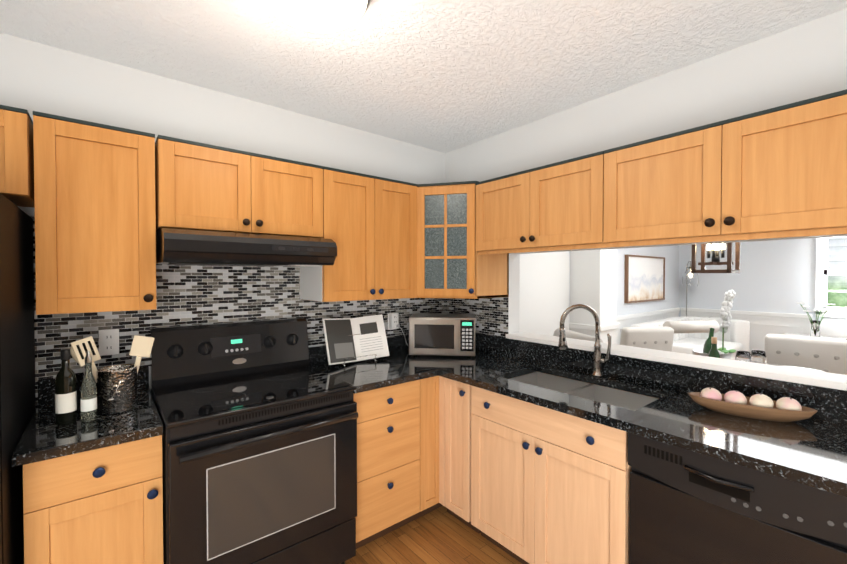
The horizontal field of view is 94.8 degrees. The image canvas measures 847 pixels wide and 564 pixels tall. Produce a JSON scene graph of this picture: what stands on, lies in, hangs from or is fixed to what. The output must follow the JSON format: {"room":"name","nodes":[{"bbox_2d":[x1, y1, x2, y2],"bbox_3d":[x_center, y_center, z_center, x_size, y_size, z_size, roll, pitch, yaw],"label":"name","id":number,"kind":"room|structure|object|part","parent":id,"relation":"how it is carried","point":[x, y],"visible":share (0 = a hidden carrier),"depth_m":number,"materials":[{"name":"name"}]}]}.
{"room":"kitchen","nodes":[
{"label":"kitchen","id":0,"kind":"room"},
{"bbox_2d":[0,33,445,391],"bbox_3d":[-1.117,0.190,2.210,3.470,2.440,0.150,-1,1,-39],"label":"wall","id":1,"kind":"structure","parent":0,"point":[40,77],"depth_m":2.01,"materials":[{"name":"white paint"}]},
{"bbox_2d":[0,105,33,207],"bbox_3d":[-1.833,-0.466,1.277,0.790,0.309,0.371,-1,1,-39],"label":"upper cabinet","id":2,"kind":"object","parent":1,"relation":"attached to","point":[16,161],"visible":0.9,"depth_m":1.39,"materials":[{"name":"brown wood"}]},
{"bbox_2d":[32,111,155,314],"bbox_3d":[-1.374,-0.254,1.655,0.368,0.744,0.371,-1,1,-39],"label":"upper cabinet","id":3,"kind":"object","parent":1,"relation":"attached to","point":[95,217],"visible":1,"depth_m":1.53,"materials":[{"name":"brown wood"}]},
{"bbox_2d":[155,135,322,237],"bbox_3d":[-0.934,-0.436,2.012,0.748,0.389,0.371,-1,1,-39],"label":"upper cabinet","id":4,"kind":"object","parent":1,"relation":"attached to","point":[203,186],"visible":0.92,"depth_m":1.85,"materials":[{"name":"brown wood"}]},
{"bbox_2d":[156,228,336,266],"bbox_3d":[-0.889,-0.160,1.961,0.746,0.155,0.500,-1,1,-39],"label":"range hood","id":5,"kind":"object","parent":4,"relation":"attached to","point":[190,247],"visible":0.9,"depth_m":1.74,"materials":[{"name":"black metal"}]},
{"bbox_2d":[29,215,508,407],"bbox_3d":[-0.558,0.121,2.156,2.429,0.820,0.638,-1,1,-39],"label":"tile backsplash","id":6,"kind":"structure","parent":1,"relation":"attached to","point":[187,295],"depth_m":2.12,"materials":[{"name":"grey tile"}]},
{"bbox_2d":[99,329,118,355],"bbox_3d":[-1.465,0.281,1.815,0.074,0.120,0.009,-1,1,-39],"label":"outlet","id":7,"kind":"object","parent":6,"relation":"attached to","point":[108,341],"visible":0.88,"depth_m":1.81,"materials":[{"name":"white plastic"}]},
{"bbox_2d":[388,312,407,345],"bbox_3d":[-0.179,0.347,2.831,0.149,0.252,0.066,-1,1,-39],"label":"outlet","id":8,"kind":"object","parent":6,"relation":"attached to","point":[393,320],"visible":1,"depth_m":2.80,"materials":[{"name":"white plastic"}]},
{"bbox_2d":[300,166,417,301],"bbox_3d":[-0.390,-0.266,2.459,0.657,0.744,0.371,-1,1,-39],"label":"upper cabinet","id":9,"kind":"object","parent":1,"relation":"attached to","point":[370,226],"depth_m":2.31,"materials":[{"name":"brown wood"}]},
{"bbox_3d":[-0.660,-0.068,2.275,0.002,0.351,0.314,-1,1,-39],"label":"wall cabinet side","id":10,"kind":"part","parent":9,"relation":"part of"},
{"bbox_2d":[0,0,846,152],"bbox_3d":[2.534,-1.059,2.173,9.100,0.060,5.000,-1,1,-39],"label":"ceiling","id":11,"kind":"structure","parent":0,"point":[445,76],"depth_m":1.71,"materials":[{"name":"white paint"}]},
{"bbox_2d":[261,0,371,32],"bbox_3d":[-0.375,-0.956,1.308,0.420,0.119,0.420,-1,1,-39],"label":"dome ceiling light","id":12,"kind":"object","parent":11,"relation":"attached to","point":[323,16],"visible":1,"depth_m":1.32,"materials":[{"name":"white glass"}]},
{"bbox_2d":[691,242,739,272],"bbox_3d":[2.524,-0.561,3.361,0.278,0.968,0.278,-1,1,-39],"label":"pendant chandelier","id":13,"kind":"object","parent":11,"relation":"hanging from","point":[715,260],"visible":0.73,"depth_m":3.34,"materials":[{"name":"brown wood"}]},
{"bbox_2d":[345,506,521,563],"bbox_3d":[2.534,1.440,2.210,9.100,0.060,5.000,-1,1,-39],"label":"floor","id":14,"kind":"structure","parent":0,"point":[441,535],"depth_m":2.08,"materials":[{"name":"brown wood"}]},
{"bbox_2d":[0,193,35,563],"bbox_3d":[-1.679,0.569,1.091,0.767,1.716,0.800,-1,1,-39],"label":"refrigerator","id":15,"kind":"object","parent":14,"relation":"on","point":[17,375],"visible":0.78,"depth_m":1.27,"materials":[{"name":"black metal"}]},
{"bbox_2d":[23,435,162,563],"bbox_3d":[-1.291,0.988,1.558,0.365,0.862,0.648,-1,1,-39],"label":"base cabinet","id":16,"kind":"object","parent":14,"relation":"on","point":[104,505],"visible":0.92,"depth_m":1.33,"materials":[{"name":"light maple wood"},{"name":"dark metal"}]},
{"bbox_2d":[11,366,163,466],"bbox_3d":[-1.302,0.488,1.548,0.386,0.136,0.647,-1,1,-39],"label":"countertop","id":17,"kind":"structure","parent":16,"relation":"on","point":[42,439],"depth_m":1.39,"materials":[{"name":"black stone"}]},
{"bbox_2d":[55,349,76,425],"bbox_3d":[-1.318,0.385,1.436,0.059,0.272,0.059,-1,1,-39],"label":"olive oil bottle","id":18,"kind":"object","parent":17,"relation":"on","point":[65,398],"visible":1,"depth_m":1.42,"materials":[{"name":"black glass"}]},
{"bbox_2d":[81,351,96,421],"bbox_3d":[-1.259,0.389,1.465,0.047,0.262,0.047,-1,1,-39],"label":"vinegar bottle","id":19,"kind":"object","parent":17,"relation":"on","point":[88,400],"visible":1,"depth_m":1.45,"materials":[{"name":"white"}]},
{"bbox_2d":[70,335,154,414],"bbox_3d":[-1.254,0.365,1.581,0.269,0.308,0.142,-1,1,-39],"label":"utensil crock","id":20,"kind":"object","parent":17,"relation":"on","point":[117,391],"visible":0.96,"depth_m":1.54,"materials":[{"name":"silver metal"}]},
{"bbox_2d":[150,318,357,563],"bbox_3d":[-0.805,0.820,1.868,0.775,1.189,0.721,-1,1,-39],"label":"electric range","id":21,"kind":"object","parent":14,"relation":"on","point":[259,445],"visible":1,"depth_m":1.69,"materials":[{"name":"black metal"}]},
{"bbox_2d":[353,380,419,548],"bbox_3d":[-0.374,0.977,2.308,0.440,0.862,0.648,-1,1,-39],"label":"base cabinet","id":22,"kind":"object","parent":14,"relation":"on","point":[388,459],"visible":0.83,"depth_m":2.08,"materials":[{"name":"brown wood"}]},
{"bbox_2d":[308,341,434,393],"bbox_3d":[-0.336,0.476,2.337,0.542,0.136,0.647,-1,1,-39],"label":"countertop","id":23,"kind":"structure","parent":22,"relation":"on","point":[400,367],"depth_m":2.29,"materials":[{"name":"black stone"}]},
{"bbox_2d":[322,314,389,366],"bbox_3d":[-0.434,0.361,2.460,0.423,0.289,0.167,-1,1,-39],"label":"cookbook","id":24,"kind":"object","parent":23,"relation":"on","point":[347,340],"visible":0.98,"depth_m":2.46,"materials":[{"name":"white paper"}]},
{"bbox_2d":[411,376,442,520],"bbox_3d":[0.079,0.971,2.690,0.743,0.862,0.600,-1,1,-39],"label":"base cabinet","id":25,"kind":"object","parent":14,"relation":"on","point":[429,444],"visible":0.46,"depth_m":2.28,"materials":[{"name":"brown wood"}]},
{"bbox_2d":[439,376,480,532],"bbox_3d":[0.383,0.975,2.405,0.631,0.862,0.264,-1,1,-39],"label":"base cabinet","id":26,"kind":"object","parent":14,"relation":"on","point":[455,413],"visible":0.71,"depth_m":2.22,"materials":[{"name":"brown wood"}]},
{"bbox_2d":[471,372,658,563],"bbox_3d":[0.732,0.982,1.978,0.631,0.862,0.810,-1,1,-39],"label":"base cabinet","id":27,"kind":"object","parent":14,"relation":"on","point":[549,486],"visible":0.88,"depth_m":1.75,"materials":[{"name":"brown wood"}]},
{"bbox_2d":[387,333,846,496],"bbox_3d":[0.873,0.474,1.807,0.661,0.156,2.999,-1,1,-39],"label":"countertop","id":28,"kind":"structure","parent":27,"relation":"on","point":[811,451],"depth_m":1.57,"materials":[{"name":"black stone"}]},
{"bbox_2d":[409,313,475,356],"bbox_3d":[0.137,0.368,2.740,0.445,0.266,0.314,0,1,6],"label":"stainless steel microwave","id":29,"kind":"object","parent":28,"relation":"on","point":[440,334],"visible":1,"depth_m":2.59,"materials":[{"name":"grey metal"}]},
{"bbox_2d":[558,304,610,376],"bbox_3d":[0.871,0.315,2.104,0.211,0.392,0.212,-1,1,-39],"label":"gooseneck faucet","id":30,"kind":"object","parent":28,"relation":"on","point":[597,360],"visible":1,"depth_m":2.11,"materials":[{"name":"silver metal"}]},
{"bbox_2d":[511,372,657,410],"bbox_3d":[0.769,0.659,1.970,0.376,0.216,0.716,-1,1,-39],"label":"double-bowl sink","id":31,"kind":"object","parent":28,"relation":"in","point":[618,398],"visible":0.06,"depth_m":2.06,"materials":[{"name":"silver metal"}]},
{"bbox_2d":[688,392,816,421],"bbox_3d":[1.272,0.492,1.526,0.180,0.054,0.373,-1,1,-39],"label":"wooden dough bowl","id":32,"kind":"object","parent":28,"relation":"on","point":[748,410],"visible":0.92,"depth_m":1.48,"materials":[{"name":"brown wood"}]},
{"bbox_2d":[553,328,602,341],"bbox_3d":[1.371,0.907,2.885,0.701,0.986,1.133,-1,1,-39],"label":"tufted chair","id":33,"kind":"object","parent":14,"relation":"on","point":[573,334],"depth_m":3.11,"materials":[{"name":"white fabric"}]},
{"bbox_2d":[569,249,619,343],"bbox_3d":[1.983,0.157,4.524,0.460,2.439,0.389,-1,1,-39],"label":"pilaster","id":34,"kind":"object","parent":14,"relation":"on","point":[593,279],"visible":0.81,"depth_m":4.40,"materials":[{"name":"white paint"}]},
{"bbox_2d":[620,321,718,351],"bbox_3d":[2.422,0.893,3.871,1.129,0.986,0.707,-1,1,-39],"label":"tufted chair","id":35,"kind":"object","parent":14,"relation":"on","point":[658,338],"visible":0.27,"depth_m":3.86,"materials":[{"name":"white fabric"}]},
{"bbox_2d":[682,260,698,316],"bbox_3d":[4.416,0.493,6.495,0.385,1.708,0.325,-1,1,-39],"label":"arc floor lamp","id":36,"kind":"object","parent":14,"relation":"on","point":[690,278],"visible":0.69,"depth_m":6.34,"materials":[{"name":"silver metal"}]},
{"bbox_2d":[631,316,749,359],"bbox_3d":[3.730,0.963,5.433,2.141,0.800,0.952,-1,1,-39],"label":"sofa","id":37,"kind":"object","parent":14,"relation":"on","point":[737,336],"visible":0.35,"depth_m":5.60,"materials":[{"name":"white fabric"}]},
{"bbox_2d":[628,432,846,563],"bbox_3d":[1.174,0.991,1.422,0.613,0.861,0.591,-1,1,-39],"label":"dishwasher","id":38,"kind":"object","parent":14,"relation":"on","point":[688,506],"visible":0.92,"depth_m":1.25,"materials":[{"name":"black metal"}]},
{"bbox_2d":[764,334,846,374],"bbox_3d":[3.265,0.906,2.999,0.632,0.986,1.035,-1,1,-39],"label":"tufted chair","id":39,"kind":"object","parent":14,"relation":"on","point":[828,355],"visible":0.46,"depth_m":3.23,"materials":[{"name":"white fabric"}]},
{"bbox_3d":[2.495,1.050,2.883,1.240,0.700,1.240,-1,1,-39],"label":"glass","id":40,"kind":"object","parent":14,"relation":"on","visible":0},
{"bbox_2d":[692,328,723,357],"bbox_3d":[2.147,0.525,2.939,0.220,0.346,0.198,-1,1,-39],"label":"bucket","id":41,"kind":"object","parent":40,"relation":"on","point":[705,350],"visible":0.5,"depth_m":2.95,"materials":[{"name":"silver metal"}]},
{"bbox_2d":[708,337,720,357],"bbox_3d":[2.041,0.544,2.736,0.077,0.314,0.077,-1,1,-39],"label":"wine bottle","id":42,"kind":"object","parent":40,"relation":"on","point":[714,352],"visible":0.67,"depth_m":2.72,"materials":[{"name":"green glass"}]},
{"bbox_2d":[717,290,735,359],"bbox_3d":[2.480,0.377,3.211,0.244,0.635,0.175,-1,1,-39],"label":"potted orchid","id":43,"kind":"object","parent":40,"relation":"on","point":[726,307],"visible":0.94,"depth_m":3.16,"materials":[{"name":"white plant"}]},
{"bbox_2d":[735,350,753,362],"bbox_3d":[2.214,0.592,2.698,0.087,0.220,0.087,1,1,42],"label":"wine glass","id":44,"kind":"object","parent":40,"relation":"on","point":[745,356],"depth_m":2.68,"materials":[{"name":"clear glass"}]},
{"bbox_2d":[754,350,766,363],"bbox_3d":[2.338,0.592,2.721,0.087,0.220,0.087,1,1,42],"label":"wine glass","id":45,"kind":"object","parent":40,"relation":"on","point":[756,356],"depth_m":2.69,"materials":[{"name":"clear glass"}]},
{"bbox_2d":[783,366,824,371],"bbox_3d":[2.906,0.690,3.007,0.310,0.016,0.310,-1,1,-39],"label":"charger plate","id":46,"kind":"object","parent":40,"relation":"on","point":[803,368],"visible":0.1,"depth_m":3.09,"materials":[{"name":"white ceramic"}]},
{"bbox_2d":[519,245,678,335],"bbox_3d":[2.346,0.147,5.162,5.630,2.440,0.162,-1,1,-39],"label":"wall","id":47,"kind":"structure","parent":0,"point":[544,294],"depth_m":4.36,"materials":[{"name":"white paint"}]},
{"bbox_2d":[624,254,664,302],"bbox_3d":[3.346,-0.049,5.856,1.350,0.680,0.045,-1,1,-39],"label":"framed painting","id":48,"kind":"object","parent":47,"relation":"attached to","point":[644,280],"visible":1,"depth_m":5.78,"materials":[{"name":"fabric"}]},
{"bbox_2d":[616,308,679,344],"bbox_3d":[3.238,0.908,5.782,3.120,0.900,0.045,-1,1,-39],"label":"trim","id":49,"kind":"structure","parent":47,"relation":"attached to","point":[624,320],"depth_m":5.77,"materials":[{"name":"white wood"}]},
{"bbox_2d":[446,8,846,333],"bbox_3d":[1.682,0.202,1.431,0.120,2.440,4.600,-1,1,-39],"label":"wall","id":50,"kind":"structure","parent":0,"point":[807,60],"depth_m":1.88,"materials":[{"name":"white paint"}]},
{"bbox_2d":[417,181,508,298],"bbox_3d":[0.170,-0.270,2.732,0.564,0.744,0.657,-1,1,-39],"label":"upper cabinet","id":51,"kind":"object","parent":50,"relation":"attached to","point":[451,263],"visible":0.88,"depth_m":2.51,"materials":[{"name":"brown wood"}]},
{"bbox_2d":[475,151,604,250],"bbox_3d":[0.701,-0.405,2.233,0.371,0.429,0.810,-1,1,-39],"label":"upper cabinet","id":52,"kind":"object","parent":50,"relation":"attached to","point":[560,203],"visible":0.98,"depth_m":2.07,"materials":[{"name":"brown wood"}]},
{"bbox_2d":[478,227,846,254],"bbox_3d":[1.125,-0.170,1.656,0.183,0.021,2.242,-1,1,-39],"label":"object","id":53,"kind":"object","parent":50,"relation":"attached to","point":[805,233],"visible":1,"depth_m":1.56,"materials":[{"name":"brown wood"}]},
{"bbox_2d":[506,332,846,390],"bbox_3d":[1.345,0.382,1.842,0.186,0.028,2.259,-1,1,-39],"label":"sill","id":54,"kind":"structure","parent":50,"relation":"on","point":[813,378],"depth_m":1.80,"materials":[{"name":"white paint"}]},
{"bbox_2d":[603,89,846,242],"bbox_3d":[1.243,-0.395,1.569,0.371,0.429,0.900,-1,1,-39],"label":"upper cabinet","id":55,"kind":"object","parent":50,"relation":"attached to","point":[780,168],"visible":1,"depth_m":1.43,"materials":[{"name":"brown wood"}]},
{"bbox_2d":[679,238,846,321],"bbox_3d":[5.999,0.149,5.022,0.150,2.440,4.700,-1,1,-39],"label":"wall","id":56,"kind":"structure","parent":0,"point":[776,276],"depth_m":5.93,"materials":[{"name":"white paint"}]},
{"bbox_2d":[681,308,846,353],"bbox_3d":[5.915,0.919,4.979,0.045,0.900,4.620,-1,1,-39],"label":"trim","id":57,"kind":"structure","parent":56,"relation":"attached to","point":[763,325],"depth_m":5.85,"materials":[{"name":"white"}]},
{"bbox_2d":[815,236,846,317],"bbox_3d":[5.940,-0.116,4.997,0.101,1.210,1.320,-1,1,-39],"label":"window","id":58,"kind":"structure","parent":56,"relation":"in","point":[822,290],"depth_m":5.42,"materials":[{"name":"white wood"}]},
{"bbox_2d":[783,333,846,338],"bbox_3d":[5.392,1.056,5.218,0.400,0.620,0.850,-1,1,-39],"label":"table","id":59,"kind":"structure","parent":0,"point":[809,336],"depth_m":5.41,"materials":[{"name":"white"}]},
{"bbox_2d":[797,302,835,336],"bbox_3d":[5.318,0.513,5.285,0.406,0.462,0.376,-1,1,-39],"label":"vase","id":60,"kind":"object","parent":59,"relation":"on","point":[815,329],"depth_m":5.25,"materials":[{"name":"clear glass"}]},
{"label":"outside","id":61,"kind":"structure","parent":0,"visible":0},
{"bbox_2d":[827,237,846,306],"bbox_3d":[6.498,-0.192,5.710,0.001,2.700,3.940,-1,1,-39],"label":"view","id":62,"kind":"structure","parent":61,"point":[837,261],"depth_m":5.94,"materials":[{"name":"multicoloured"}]}
]}

